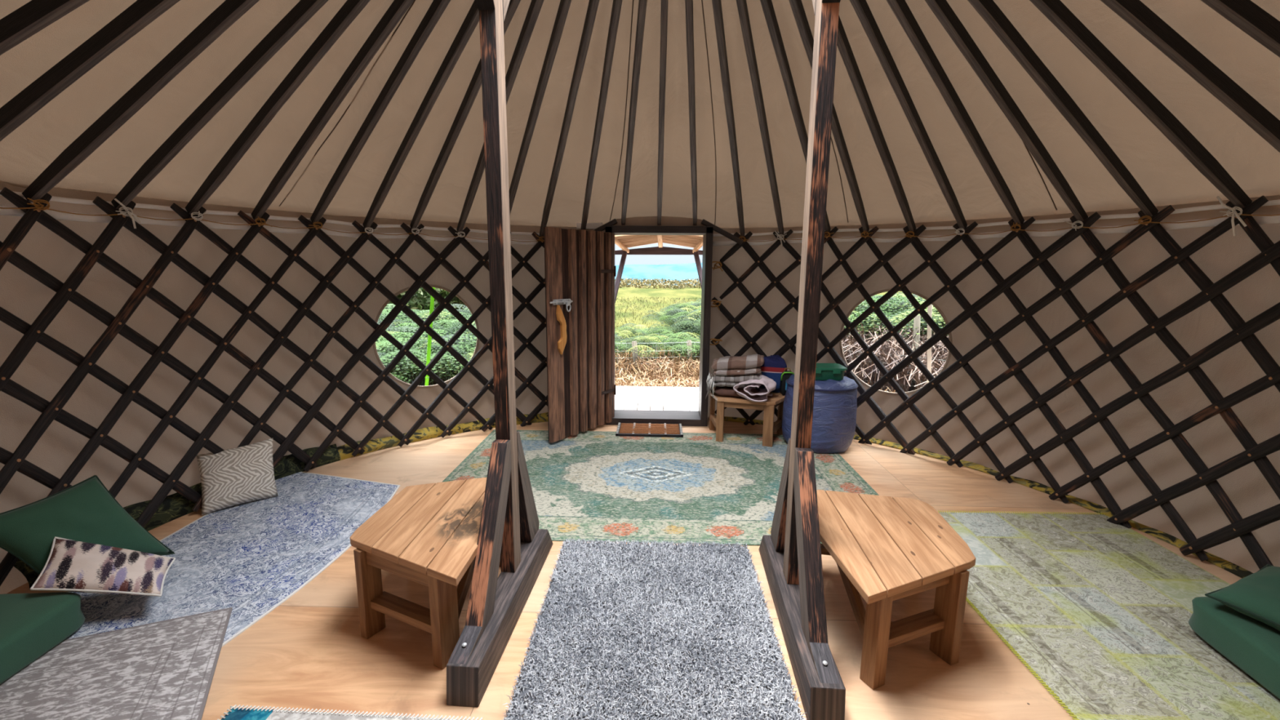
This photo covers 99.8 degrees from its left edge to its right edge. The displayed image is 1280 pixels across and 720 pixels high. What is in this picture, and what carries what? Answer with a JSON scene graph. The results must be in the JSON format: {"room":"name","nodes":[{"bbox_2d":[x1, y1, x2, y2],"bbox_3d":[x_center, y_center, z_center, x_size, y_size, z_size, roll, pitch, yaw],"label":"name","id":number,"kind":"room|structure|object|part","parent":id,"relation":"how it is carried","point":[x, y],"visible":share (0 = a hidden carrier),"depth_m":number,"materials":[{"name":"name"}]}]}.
{"room":"traditional dwelling","nodes":[
{"label":"traditional dwelling","id":0,"kind":"room"},
{"bbox_2d":[5,417,1242,719],"bbox_3d":[0.079,1.144,2.645,6.320,0.060,6.320,1,10,2],"label":"floor","id":1,"kind":"structure","parent":0,"point":[310,651],"depth_m":2.24,"materials":[{"name":"brown wood"}]},
{"bbox_2d":[0,591,85,684],"bbox_3d":[-2.601,1.122,1.942,0.539,0.175,0.758,0,10,-4],"label":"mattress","id":2,"kind":"object","parent":1,"relation":"on","point":[33,624],"visible":1,"depth_m":2.14,"materials":[{"name":"green fabric"}]},
{"bbox_2d":[29,536,175,596],"bbox_3d":[-2.359,0.914,2.388,0.450,0.225,0.315,-4,11,-24],"label":"cushion","id":3,"kind":"object","parent":2,"relation":"on","point":[70,566],"visible":1,"depth_m":2.35,"materials":[{"name":"fabric"}]},
{"bbox_2d":[13,444,340,588],"bbox_3d":[-2.758,0.860,3.452,0.213,0.175,1.870,3,10,16],"label":"groundsheet","id":4,"kind":"object","parent":1,"relation":"on","point":[174,506],"visible":0.3,"depth_m":3.32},
{"bbox_2d":[65,471,399,646],"bbox_3d":[-2.163,1.025,3.028,1.112,0.008,2.140,1,10,2],"label":"rug","id":5,"kind":"object","parent":1,"relation":"on","point":[250,557],"visible":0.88,"depth_m":2.91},
{"bbox_2d":[0,475,174,574],"bbox_3d":[-2.672,0.836,2.552,0.238,0.472,0.658,5,11,24],"label":"cushion","id":6,"kind":"object","parent":5,"relation":"on","point":[86,511],"visible":0.73,"depth_m":2.51,"materials":[{"name":"green fabric"}]},
{"bbox_2d":[0,607,232,719],"bbox_3d":[-1.907,1.286,1.498,1.261,0.008,1.715,-4,11,-23],"label":"rug","id":7,"kind":"object","parent":5,"relation":"on","point":[164,669],"visible":0.91,"depth_m":2.03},
{"bbox_2d":[196,438,278,515],"bbox_3d":[-2.610,0.740,3.509,0.411,0.373,0.230,-7,12,-36],"label":"cushion","id":8,"kind":"object","parent":5,"relation":"on","point":[229,477],"visible":1,"depth_m":3.47,"materials":[{"name":"beige fabric"}]},
{"bbox_2d":[0,186,547,586],"bbox_3d":[-1.963,-0.082,3.929,0.982,1.916,4.298,7,12,35],"label":"wall","id":9,"kind":"structure","parent":1,"relation":"on","point":[33,333],"depth_m":3.44,"materials":[{"name":"black wood"}]},
{"bbox_2d":[0,0,89,55],"bbox_3d":[-1.827,-1.388,1.907,2.156,1.499,0.045,-2,10,-11],"label":"pole","id":10,"kind":"object","parent":9,"relation":"on","point":[35,15],"visible":1,"depth_m":1.87,"materials":[{"name":"brown wood"}]},
{"bbox_2d":[373,284,479,388],"bbox_3d":[-1.883,-0.204,4.804,0.932,0.932,0.038,-8,13,-39],"label":"window","id":11,"kind":"structure","parent":9,"relation":"in","point":[462,300],"depth_m":4.77,"materials":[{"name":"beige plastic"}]},
{"bbox_2d":[543,216,743,443],"bbox_3d":[-0.038,-0.351,5.186,1.881,2.012,0.770,-4,11,-22],"label":"door","id":12,"kind":"structure","parent":9,"relation":"in","point":[580,269],"depth_m":4.95,"materials":[{"name":"brown wood"}]},
{"bbox_3d":[-0.668,-0.259,4.605,0.032,0.424,0.103,8,12,35],"label":"handle","id":13,"kind":"part","parent":12,"relation":"part of","materials":[{"name":"orange wood"}]},
{"bbox_2d":[621,0,647,225],"bbox_3d":[-0.055,-1.788,3.985,0.046,1.402,1.959,-1,10,-6],"label":"pole","id":14,"kind":"object","parent":12,"relation":"on","point":[642,3],"visible":1,"depth_m":3.82,"materials":[{"name":"brown wood"}]},
{"bbox_3d":[0.175,-0.324,5.316,1.000,1.918,0.330,1,10,2],"label":"frame","id":15,"kind":"part","parent":12,"relation":"part of","materials":[{"name":"black wood"}]},
{"bbox_2d":[657,0,667,225],"bbox_3d":[0.160,-1.785,3.980,0.044,1.402,1.941,1,10,1],"label":"pole","id":16,"kind":"object","parent":12,"relation":"on","point":[664,14],"visible":1,"depth_m":3.83,"materials":[{"name":"brown wood"}]},
{"bbox_2d":[684,0,697,225],"bbox_3d":[0.384,-1.782,3.970,0.046,1.403,1.960,2,10,8],"label":"pole","id":17,"kind":"object","parent":12,"relation":"on","point":[688,3],"visible":1,"depth_m":3.82,"materials":[{"name":"brown wood"}]},
{"bbox_2d":[217,704,482,719],"bbox_3d":[-1.002,1.306,1.444,0.929,0.015,0.914,1,10,2],"label":"rug","id":18,"kind":"object","parent":1,"relation":"on","point":[233,713],"visible":1,"depth_m":1.86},
{"bbox_2d":[350,477,501,669],"bbox_3d":[-0.933,0.917,2.469,0.563,0.430,0.958,1,10,2],"label":"wooden side table","id":19,"kind":"object","parent":1,"relation":"on","point":[427,535],"visible":0.81,"depth_m":2.23,"materials":[{"name":"brown wood"}]},
{"bbox_3d":[-1.137,0.967,2.271,0.040,0.397,0.090,6,11,27],"label":"leg","id":20,"kind":"part","parent":19,"relation":"part of","materials":[{"name":"brown wood"}]},
{"bbox_3d":[-0.764,0.998,2.109,0.050,0.397,0.095,6,11,27],"label":"leg","id":21,"kind":"part","parent":19,"relation":"part of","materials":[{"name":"brown wood"}]},
{"bbox_2d":[335,412,547,462],"bbox_3d":[-1.474,0.630,5.039,2.517,0.103,0.331,-6,12,-32],"label":"groundsheet","id":22,"kind":"object","parent":1,"relation":"on","point":[345,451],"visible":0.5,"depth_m":4.82,"materials":[{"name":"fabric"}]},
{"bbox_2d":[446,0,552,706],"bbox_3d":[-0.574,-0.553,2.276,0.124,3.400,1.320,1,10,4],"label":"support post","id":23,"kind":"object","parent":1,"relation":"on","point":[509,532],"visible":1,"depth_m":2.24,"materials":[{"name":"wood"}]},
{"bbox_3d":[-0.595,-0.578,2.275,0.066,3.152,0.100,1,10,4],"label":"post","id":24,"kind":"part","parent":23,"relation":"part of","materials":[{"name":"brown wood"}]},
{"bbox_2d":[502,538,806,719],"bbox_3d":[0.062,1.159,2.277,1.068,0.035,1.570,1,10,2],"label":"shag rug","id":25,"kind":"object","parent":1,"relation":"on","point":[633,630],"visible":1,"depth_m":2.23,"materials":[{"name":"grey carpet"}]},
{"bbox_2d":[441,429,879,546],"bbox_3d":[0.119,0.861,4.072,3.080,0.008,2.060,1,10,2],"label":"rug","id":26,"kind":"object","parent":1,"relation":"on","point":[603,486],"visible":0.56,"depth_m":3.91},
{"bbox_2d":[615,422,683,437],"bbox_3d":[0.091,0.661,5.122,0.620,0.032,0.355,1,10,2],"label":"door mat","id":27,"kind":"object","parent":26,"relation":"on","point":[625,429],"visible":1,"depth_m":5.07,"materials":[{"name":"brown wood"}]},
{"bbox_2d":[709,386,785,447],"bbox_3d":[0.999,0.511,4.950,0.802,0.410,0.511,3,10,16],"label":"bench","id":28,"kind":"object","parent":26,"relation":"on","point":[776,399],"visible":0.72,"depth_m":4.76,"materials":[{"name":"brown wood"}]},
{"bbox_3d":[0.696,0.483,5.192,0.045,0.377,0.060,1,10,2],"label":"leg","id":29,"kind":"part","parent":28,"relation":"part of","materials":[{"name":"brown wood"}]},
{"bbox_3d":[0.717,0.548,4.819,0.062,0.377,0.045,4,10,17],"label":"leg","id":30,"kind":"part","parent":28,"relation":"part of","materials":[{"name":"brown wood"}]},
{"bbox_2d":[714,386,761,397],"bbox_3d":[0.896,0.268,4.904,0.426,0.085,0.365,3,10,14],"label":"blanket","id":31,"kind":"object","parent":28,"relation":"on","point":[721,391],"visible":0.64,"depth_m":4.76,"materials":[{"name":"brown fabric"}]},
{"bbox_2d":[705,372,761,399],"bbox_3d":[0.848,0.229,4.897,0.502,0.259,0.354,3,10,12],"label":"blanket","id":32,"kind":"object","parent":31,"relation":"on","point":[716,380],"visible":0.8,"depth_m":4.75,"materials":[{"name":"grey fabric"}]},
{"bbox_2d":[711,354,764,375],"bbox_3d":[0.886,0.040,4.882,0.466,0.179,0.375,3,10,13],"label":"blanket","id":33,"kind":"object","parent":32,"relation":"on","point":[746,364],"visible":1,"depth_m":4.73,"materials":[{"name":"brown fabric"}]},
{"bbox_2d":[733,374,776,402],"bbox_3d":[1.017,0.245,4.737,0.335,0.211,0.275,5,11,25],"label":"blanket","id":34,"kind":"object","parent":28,"relation":"on","point":[771,385],"visible":0.88,"depth_m":4.68,"materials":[{"name":"white fabric"}]},
{"bbox_3d":[1.118,0.572,4.697,0.085,0.377,0.045,4,10,17],"label":"leg","id":35,"kind":"part","parent":28,"relation":"part of","materials":[{"name":"brown wood"}]},
{"bbox_2d":[760,355,786,392],"bbox_3d":[1.194,0.124,4.973,0.304,0.344,0.201,2,10,10],"label":"towel","id":36,"kind":"object","parent":28,"relation":"on","point":[773,366],"visible":0.42,"depth_m":4.87,"materials":[{"name":"blue fabric"}]},
{"bbox_3d":[1.316,0.515,5.036,0.050,0.377,0.060,1,10,2],"label":"leg","id":37,"kind":"part","parent":28,"relation":"part of","materials":[{"name":"brown wood"}]},
{"bbox_2d":[779,368,794,395],"bbox_3d":[1.325,0.198,4.875,0.128,0.259,0.127,1,10,2],"label":"lunch bag","id":38,"kind":"object","parent":28,"relation":"on","point":[785,375],"visible":0.59,"depth_m":4.82,"materials":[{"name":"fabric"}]},
{"bbox_3d":[1.324,0.146,4.814,0.128,0.082,0.024,1,10,2],"label":"trim cord","id":39,"kind":"part","parent":38,"relation":"part of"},
{"bbox_2d":[782,374,857,453],"bbox_3d":[1.571,0.443,4.725,0.621,0.622,0.622,1,10,2],"label":"storage basket","id":40,"kind":"object","parent":26,"relation":"on","point":[835,402],"visible":0.61,"depth_m":4.46,"materials":[{"name":"blue fabric"}]},
{"bbox_2d":[815,363,847,380],"bbox_3d":[1.579,0.101,4.647,0.337,0.106,0.268,1,10,2],"label":"tub","id":41,"kind":"object","parent":40,"relation":"on","point":[824,371],"visible":0.61,"depth_m":4.54,"materials":[{"name":"green plastic"}]},
{"bbox_3d":[1.580,0.057,4.644,0.337,0.018,0.260,1,10,2],"label":"lid","id":42,"kind":"part","parent":41,"relation":"part of","materials":[{"name":"green plastic"}]},
{"bbox_2d":[759,0,845,719],"bbox_3d":[0.695,-0.529,2.196,0.118,3.400,1.330,1,10,4],"label":"support post","id":43,"kind":"object","parent":1,"relation":"on","point":[791,557],"visible":1,"depth_m":2.16,"materials":[{"name":"wood"}]},
{"bbox_3d":[0.709,-0.554,2.197,0.069,3.152,0.102,1,10,2],"label":"post","id":44,"kind":"part","parent":43,"relation":"part of","materials":[{"name":"brown wood"}]},
{"bbox_2d":[816,489,976,689],"bbox_3d":[1.076,0.955,2.345,0.624,0.430,0.912,1,10,2],"label":"wooden side table","id":45,"kind":"object","parent":1,"relation":"on","point":[885,550],"visible":0.8,"depth_m":2.14,"materials":[{"name":"brown wood"}]},
{"bbox_3d":[0.883,1.027,2.016,0.062,0.397,0.065,-4,11,-25],"label":"leg","id":46,"kind":"part","parent":45,"relation":"part of","materials":[{"name":"brown wood"}]},
{"bbox_3d":[1.233,1.006,2.154,0.045,0.397,0.100,-4,11,-22],"label":"leg","id":47,"kind":"part","parent":45,"relation":"part of","materials":[{"name":"brown wood"}]},
{"bbox_2d":[708,415,1253,577],"bbox_3d":[2.243,0.857,4.097,0.894,0.037,4.207,-6,12,-34],"label":"groundsheet","id":48,"kind":"object","parent":1,"relation":"on","point":[1219,562],"visible":0.59,"depth_m":3.60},
{"bbox_2d":[709,195,1279,569],"bbox_3d":[2.196,-0.038,3.798,1.039,1.952,4.302,-6,12,-33],"label":"wall","id":49,"kind":"structure","parent":1,"relation":"on","point":[1242,331],"depth_m":3.52,"materials":[{"name":"black wood"}]},
{"bbox_2d":[839,288,952,395],"bbox_3d":[2.196,-0.152,4.688,0.932,0.932,0.038,10,13,43],"label":"window","id":50,"kind":"structure","parent":49,"relation":"in","point":[933,304],"depth_m":4.71,"materials":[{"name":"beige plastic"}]},
{"bbox_2d":[937,510,1279,719],"bbox_3d":[2.231,1.158,2.439,1.428,0.015,2.138,1,10,2],"label":"rug","id":51,"kind":"object","parent":1,"relation":"on","point":[1098,611],"visible":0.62,"depth_m":2.43,"materials":[{"name":"green carpet"}]},
{"bbox_2d":[1188,596,1279,698],"bbox_3d":[2.579,1.164,1.911,0.561,0.170,0.858,2,10,8],"label":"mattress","id":52,"kind":"object","parent":51,"relation":"on","point":[1252,645],"visible":0.88,"depth_m":2.11,"materials":[{"name":"green fabric"}]},
{"bbox_2d":[1204,564,1279,631],"bbox_3d":[2.638,0.965,2.108,0.574,0.170,0.456,-4,11,-22],"label":"cushion","id":53,"kind":"object","parent":52,"relation":"on","point":[1256,596],"visible":1,"depth_m":2.16,"materials":[{"name":"green fabric"}]},
{"bbox_2d":[0,0,1279,228],"bbox_3d":[0.100,-1.501,2.184,6.190,1.589,6.190,-3,10,-19],"label":"ceiling","id":54,"kind":"structure","parent":0,"point":[1164,174],"depth_m":3.34,"materials":[{"name":"beige fabric"}]},
{"bbox_2d":[0,180,1279,594],"bbox_3d":[0.086,0.172,2.455,6.181,1.920,6.158,1,10,2],"label":"wall","id":55,"kind":"structure","parent":0,"point":[1234,368],"depth_m":3.54,"materials":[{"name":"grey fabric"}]},
{"bbox_2d":[0,0,180,141],"bbox_3d":[-1.849,-1.425,2.118,2.151,1.500,0.044,0,10,-3],"label":"pole","id":56,"kind":"object","parent":55,"relation":"on","point":[141,13],"visible":1,"depth_m":2.13,"materials":[{"name":"brown wood"}]},
{"bbox_2d":[22,0,259,202],"bbox_3d":[-1.843,-1.468,2.366,2.151,1.499,0.046,1,10,4],"label":"pole","id":57,"kind":"object","parent":55,"relation":"on","point":[229,11],"visible":0.95,"depth_m":2.43,"materials":[{"name":"brown wood"}]},
{"bbox_2d":[111,0,328,209],"bbox_3d":[-1.799,-1.516,2.627,2.156,1.495,0.045,2,10,10],"label":"pole","id":58,"kind":"object","parent":55,"relation":"on","point":[300,14],"visible":0.98,"depth_m":2.70,"materials":[{"name":"brown wood"}]},
{"bbox_2d":[0,205,537,244],"bbox_3d":[-2.037,-0.784,3.113,1.551,0.074,5.303,4,11,20],"label":"band","id":59,"kind":"object","parent":55,"relation":"attached to","point":[16,212],"visible":0.56,"depth_m":3.49,"materials":[{"name":"beige fabric"}]},
{"bbox_2d":[0,190,539,235],"bbox_3d":[-2.041,-0.864,3.102,1.555,0.056,5.317,4,11,20],"label":"band","id":60,"kind":"object","parent":55,"relation":"attached to","point":[53,198],"visible":0.47,"depth_m":3.54,"materials":[{"name":"beige fabric"}]},
{"bbox_2d":[576,222,602,229],"bbox_3d":[-0.491,-1.306,5.248,0.254,0.065,0.031,-1,10,-7],"label":"fold","id":61,"kind":"object","parent":60,"relation":"attached to","point":[589,225],"visible":0.76,"depth_m":5.24,"materials":[{"name":"beige fabric"}]},
{"bbox_2d":[185,0,370,214],"bbox_3d":[-1.738,-1.556,2.837,2.152,1.489,0.047,4,10,18],"label":"pole","id":62,"kind":"object","parent":55,"relation":"on","point":[350,10],"visible":0.98,"depth_m":2.92,"materials":[{"name":"brown wood"}]},
{"bbox_2d":[250,0,413,220],"bbox_3d":[-1.641,-1.592,3.062,2.152,1.492,0.045,5,11,26],"label":"pole","id":63,"kind":"object","parent":55,"relation":"on","point":[397,8],"visible":0.99,"depth_m":3.12,"materials":[{"name":"brown wood"}]},
{"bbox_2d":[310,0,450,223],"bbox_3d":[-1.515,-1.630,3.271,2.151,1.490,0.046,7,12,33],"label":"pole","id":64,"kind":"object","parent":55,"relation":"on","point":[437,7],"visible":0.99,"depth_m":3.31,"materials":[{"name":"brown wood"}]},
{"bbox_2d":[362,0,479,228],"bbox_3d":[-1.355,-1.654,3.475,2.153,1.504,0.046,9,13,39],"label":"pole","id":65,"kind":"object","parent":55,"relation":"on","point":[471,20],"visible":0.96,"depth_m":3.48,"materials":[{"name":"brown wood"}]},
{"bbox_2d":[409,0,520,229],"bbox_3d":[-1.180,-1.690,3.643,0.047,1.494,2.154,-9,13,-42],"label":"pole","id":66,"kind":"object","parent":55,"relation":"on","point":[475,84],"visible":0.83,"depth_m":3.78,"materials":[{"name":"brown wood"}]},
{"bbox_2d":[456,0,543,232],"bbox_3d":[-0.996,-1.707,3.786,0.046,1.503,2.151,-6,12,-34],"label":"pole","id":67,"kind":"object","parent":55,"relation":"on","point":[535,7],"visible":0.75,"depth_m":3.49,"materials":[{"name":"brown wood"}]},
{"bbox_2d":[508,0,571,215],"bbox_3d":[-0.781,-1.722,3.912,0.045,1.511,2.152,-5,11,-27],"label":"pole","id":68,"kind":"object","parent":55,"relation":"on","point":[564,6],"visible":0.8,"depth_m":3.68,"materials":[{"name":"brown wood"}]},
{"bbox_2d":[539,0,599,238],"bbox_3d":[-0.549,-1.732,4.010,0.047,1.519,2.153,-3,11,-21],"label":"pole","id":69,"kind":"object","parent":55,"relation":"on","point":[593,6],"visible":0.98,"depth_m":3.81,"materials":[{"name":"brown wood"}]},
{"bbox_2d":[580,0,622,230],"bbox_3d":[-0.315,-1.743,4.076,0.046,1.515,2.152,-2,10,-13],"label":"pole","id":70,"kind":"object","parent":55,"relation":"on","point":[616,6],"visible":0.92,"depth_m":3.83,"materials":[{"name":"brown wood"}]},
{"bbox_2d":[711,0,744,238],"bbox_3d":[0.681,-1.736,4.033,0.047,1.504,2.151,3,10,17],"label":"pole","id":71,"kind":"object","parent":55,"relation":"on","point":[717,4],"visible":0.98,"depth_m":3.82,"materials":[{"name":"brown wood"}]},
{"bbox_2d":[736,0,783,235],"bbox_3d":[0.899,-1.728,3.950,0.045,1.492,2.152,5,11,23],"label":"pole","id":72,"kind":"object","parent":55,"relation":"on","point":[742,6],"visible":0.94,"depth_m":3.78,"materials":[{"name":"brown wood"}]},
{"bbox_2d":[760,0,831,231],"bbox_3d":[1.121,-1.714,3.833,0.046,1.479,2.152,7,12,32],"label":"pole","id":73,"kind":"object","parent":55,"relation":"on","point":[766,5],"visible":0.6,"depth_m":3.52,"materials":[{"name":"brown wood"}]},
{"bbox_2d":[788,0,869,233],"bbox_3d":[1.310,-1.686,3.704,0.047,1.485,2.152,8,12,37],"label":"pole","id":74,"kind":"object","parent":55,"relation":"on","point":[797,6],"visible":0.74,"depth_m":3.83,"materials":[{"name":"brown wood"}]},
{"bbox_2d":[836,15,915,231],"bbox_3d":[1.491,-1.652,3.545,0.048,1.494,2.152,10,14,44],"label":"pole","id":75,"kind":"object","parent":55,"relation":"on","point":[844,47],"visible":0.91,"depth_m":3.60,"materials":[{"name":"brown wood"}]},
{"bbox_2d":[849,0,967,229],"bbox_3d":[1.647,-1.623,3.367,2.151,1.488,0.045,-7,12,-37],"label":"pole","id":76,"kind":"object","parent":55,"relation":"on","point":[861,7],"visible":0.99,"depth_m":3.37,"materials":[{"name":"brown wood"}]},
{"bbox_2d":[886,0,1024,226],"bbox_3d":[1.785,-1.592,3.164,2.151,1.479,0.045,-5,11,-30],"label":"pole","id":77,"kind":"object","parent":55,"relation":"on","point":[900,8],"visible":0.99,"depth_m":3.21,"materials":[{"name":"brown wood"}]},
{"bbox_2d":[712,213,1279,245],"bbox_3d":[2.253,-0.748,3.000,1.571,0.078,5.325,-3,10,-17],"label":"band","id":78,"kind":"object","parent":55,"relation":"attached to","point":[1260,220],"visible":0.69,"depth_m":3.69,"materials":[{"name":"beige fabric"}]},
{"bbox_2d":[713,199,1279,236],"bbox_3d":[2.260,-0.827,2.989,1.575,0.060,5.339,-3,10,-17],"label":"band","id":79,"kind":"object","parent":55,"relation":"attached to","point":[1272,202],"visible":0.65,"depth_m":3.69,"materials":[{"name":"beige fabric"}]},
{"bbox_2d":[924,0,1088,222],"bbox_3d":[1.893,-1.552,2.954,2.151,1.482,0.045,-4,11,-23],"label":"pole","id":80,"kind":"object","parent":55,"relation":"on","point":[941,9],"visible":0.99,"depth_m":3.02,"materials":[{"name":"brown wood"}]},
{"bbox_2d":[967,0,1158,217],"bbox_3d":[1.970,-1.516,2.742,2.152,1.480,0.046,-2,10,-15],"label":"pole","id":81,"kind":"object","parent":55,"relation":"on","point":[988,10],"visible":0.97,"depth_m":2.82,"materials":[{"name":"brown wood"}]},
{"bbox_2d":[1029,0,1252,208],"bbox_3d":[2.027,-1.476,2.485,2.153,1.474,0.046,-1,10,-7],"label":"pole","id":82,"kind":"object","parent":55,"relation":"on","point":[1055,11],"visible":0.97,"depth_m":2.56,"materials":[{"name":"brown wood"}]},
{"bbox_2d":[1100,0,1279,152],"bbox_3d":[2.049,-1.433,2.244,2.152,1.473,0.046,0,10,0],"label":"pole","id":83,"kind":"object","parent":55,"relation":"on","point":[1135,13],"visible":1,"depth_m":2.26,"materials":[{"name":"brown wood"}]},
{"bbox_2d":[1200,0,1279,57],"bbox_3d":[2.038,-1.389,1.985,2.151,1.474,0.044,2,10,6],"label":"pole","id":84,"kind":"object","parent":55,"relation":"on","point":[1246,15],"visible":1,"depth_m":1.97,"materials":[{"name":"brown wood"}]},
{"bbox_3d":[0.188,-1.282,5.332,0.892,0.080,0.037,1,10,2],"label":"wall","id":85,"kind":"structure","parent":0,"visible":0},
{"bbox_2d":[614,235,702,303],"bbox_3d":[0.194,-0.952,5.695,1.200,0.867,0.627,1,10,2],"label":"porch","id":86,"kind":"object","parent":85,"relation":"attached to","point":[624,242],"visible":0.57,"depth_m":5.72,"materials":[{"name":"brown wood"}]},
{"label":"outside","id":87,"kind":"structure","parent":0,"visible":0},
{"bbox_2d":[392,284,923,410],"bbox_3d":[1.503,0.655,52.275,120.000,16.781,122.000,1,10,2],"label":"ground","id":88,"kind":"structure","parent":87,"point":[668,294],"depth_m":19.97,"materials":[{"name":"plant"}]},
{"bbox_2d":[382,288,438,314],"bbox_3d":[-6.091,-1.580,11.850,4.111,2.356,2.667,6,11,28],"label":"tree","id":89,"kind":"object","parent":88,"relation":"on","point":[411,303],"visible":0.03,"depth_m":11.18,"materials":[{"name":"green plant"}]},
{"bbox_2d":[375,303,476,386],"bbox_3d":[-3.877,-0.054,7.417,6.411,1.232,5.657,-6,12,-33],"label":"bush","id":90,"kind":"object","parent":88,"relation":"on","point":[446,325],"visible":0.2,"depth_m":6.56,"materials":[{"name":"green plant"}]},
{"bbox_2d":[424,287,435,386],"bbox_3d":[-2.034,-0.214,5.187,0.041,1.991,0.648,-8,13,-39],"label":"strap","id":91,"kind":"object","parent":88,"relation":"attached to","point":[432,299],"visible":0.29,"depth_m":5.19,"materials":[{"name":"green fabric"}]},
{"bbox_2d":[400,287,468,311],"bbox_3d":[-3.574,-1.528,12.403,3.750,2.132,3.082,1,10,2],"label":"tree","id":92,"kind":"object","parent":88,"relation":"on","point":[455,300],"visible":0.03,"depth_m":11.75,"materials":[{"name":"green plant"}]},
{"bbox_2d":[413,289,466,311],"bbox_3d":[-4.502,-1.996,12.414,3.924,2.911,2.485,-6,12,-34],"label":"tree","id":93,"kind":"object","parent":88,"relation":"on","point":[423,291],"visible":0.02,"depth_m":11.81,"materials":[{"name":"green plant"}]},
{"bbox_2d":[614,277,642,287],"bbox_3d":[-1.209,-4.536,32.659,2.992,0.923,1.629,1,10,2],"label":"bush","id":94,"kind":"object","parent":88,"relation":"on","point":[627,285],"visible":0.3,"depth_m":32.33,"materials":[{"name":"green plant"}]},
{"bbox_2d":[631,341,638,380],"bbox_3d":[-0.075,0.068,8.048,0.096,0.704,0.088,1,10,2],"label":"fence post","id":95,"kind":"object","parent":88,"relation":"on","point":[635,356],"visible":0.64,"depth_m":7.99,"materials":[{"name":"beige wood"}]},
{"bbox_2d":[614,342,946,389],"bbox_3d":[1.623,0.114,7.513,7.090,0.522,1.353,4,10,18],"label":"netting","id":96,"kind":"object","parent":95,"relation":"attached to","point":[882,362],"visible":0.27,"depth_m":8.04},
{"bbox_2d":[620,278,661,286],"bbox_3d":[-0.052,-4.791,34.121,2.929,0.804,1.700,1,10,2],"label":"bush","id":97,"kind":"object","parent":88,"relation":"on","point":[639,280],"visible":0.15,"depth_m":33.80,"materials":[{"name":"green plant"}]},
{"bbox_2d":[614,386,698,410],"bbox_3d":[0.193,0.549,6.361,1.950,0.099,1.700,1,10,2],"label":"deck","id":98,"kind":"object","parent":88,"relation":"on","point":[644,402],"visible":0.32,"depth_m":6.54,"materials":[{"name":"white wood"}]},
{"bbox_2d":[614,349,699,383],"bbox_3d":[0.496,0.090,8.171,4.117,0.495,1.784,1,10,2],"label":"dry stems","id":99,"kind":"object","parent":88,"relation":"on","point":[649,369],"visible":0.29,"depth_m":7.99,"materials":[{"name":"brown plant"}]},
{"bbox_2d":[614,370,699,392],"bbox_3d":[0.439,0.309,7.633,4.092,0.236,1.472,1,10,2],"label":"straw","id":100,"kind":"object","parent":88,"relation":"on","point":[622,381],"visible":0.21,"depth_m":7.59,"materials":[{"name":"beige plant"}]},
{"bbox_2d":[614,295,701,342],"bbox_3d":[1.005,-1.444,16.640,13.078,0.450,11.568,1,10,2],"label":"meadow grass","id":101,"kind":"structure","parent":88,"relation":"on","point":[674,300],"depth_m":18.53,"materials":[{"name":"green plant"}]},
{"bbox_2d":[635,278,686,288],"bbox_3d":[1.192,-4.257,31.119,3.049,0.932,1.622,1,10,2],"label":"bush","id":102,"kind":"object","parent":88,"relation":"on","point":[665,282],"visible":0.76,"depth_m":30.90,"materials":[{"name":"green plant"}]},
{"bbox_2d":[657,279,701,288],"bbox_3d":[2.580,-4.506,32.536,3.044,0.754,1.663,1,10,2],"label":"bush","id":103,"kind":"object","parent":88,"relation":"on","point":[694,282],"visible":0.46,"depth_m":32.23,"materials":[{"name":"green plant"}]},
{"bbox_2d":[675,277,699,287],"bbox_3d":[3.764,-4.739,33.993,2.991,0.929,1.678,1,10,2],"label":"bush","id":104,"kind":"object","parent":88,"relation":"on","point":[695,279],"visible":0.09,"depth_m":33.97,"materials":[{"name":"green plant"}]},
{"bbox_2d":[686,340,692,377],"bbox_3d":[0.757,0.041,8.271,0.096,0.694,0.088,1,10,2],"label":"fence post","id":105,"kind":"object","parent":88,"relation":"on","point":[688,342],"visible":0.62,"depth_m":8.21,"materials":[{"name":"grey wood"}]},
{"bbox_2d":[614,298,892,370],"bbox_3d":[1.418,-0.558,10.637,6.196,1.065,6.296,1,10,2],"label":"bush","id":106,"kind":"object","parent":88,"relation":"on","point":[686,317],"visible":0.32,"depth_m":9.43,"materials":[{"name":"green plant"}]},
{"bbox_2d":[841,317,949,392],"bbox_3d":[4.396,0.075,6.801,3.326,1.094,6.021,-9,14,-44],"label":"brushwood","id":107,"kind":"object","parent":88,"relation":"on","point":[852,348],"visible":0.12,"depth_m":7.16,"materials":[{"name":"brown plant"}]},
{"bbox_2d":[843,292,949,351],"bbox_3d":[5.253,-0.218,8.129,4.751,1.573,7.290,-8,13,-40],"label":"bracken","id":108,"kind":"object","parent":88,"relation":"on","point":[899,308],"visible":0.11,"depth_m":7.99,"materials":[{"name":"green plant"}]},
{"bbox_2d":[909,315,920,391],"bbox_3d":[3.573,0.021,7.033,0.096,1.202,0.088,1,10,2],"label":"fence post","id":109,"kind":"object","parent":88,"relation":"on","point":[917,321],"visible":0.48,"depth_m":6.95,"materials":[{"name":"grey wood"}]},
{"bbox_2d":[927,304,932,382],"bbox_3d":[2.570,-0.103,4.760,0.492,1.991,0.043,-9,14,-43],"label":"strap","id":110,"kind":"object","parent":88,"relation":"attached to","point":[930,307],"visible":0.21,"depth_m":4.69,"materials":[{"name":"white fabric"}]},
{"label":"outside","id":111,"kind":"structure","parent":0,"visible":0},
{"bbox_2d":[614,262,702,285],"bbox_3d":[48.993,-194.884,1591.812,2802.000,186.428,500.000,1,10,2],"label":"hills","id":112,"kind":"structure","parent":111,"point":[679,272],"depth_m":1663.14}
]}

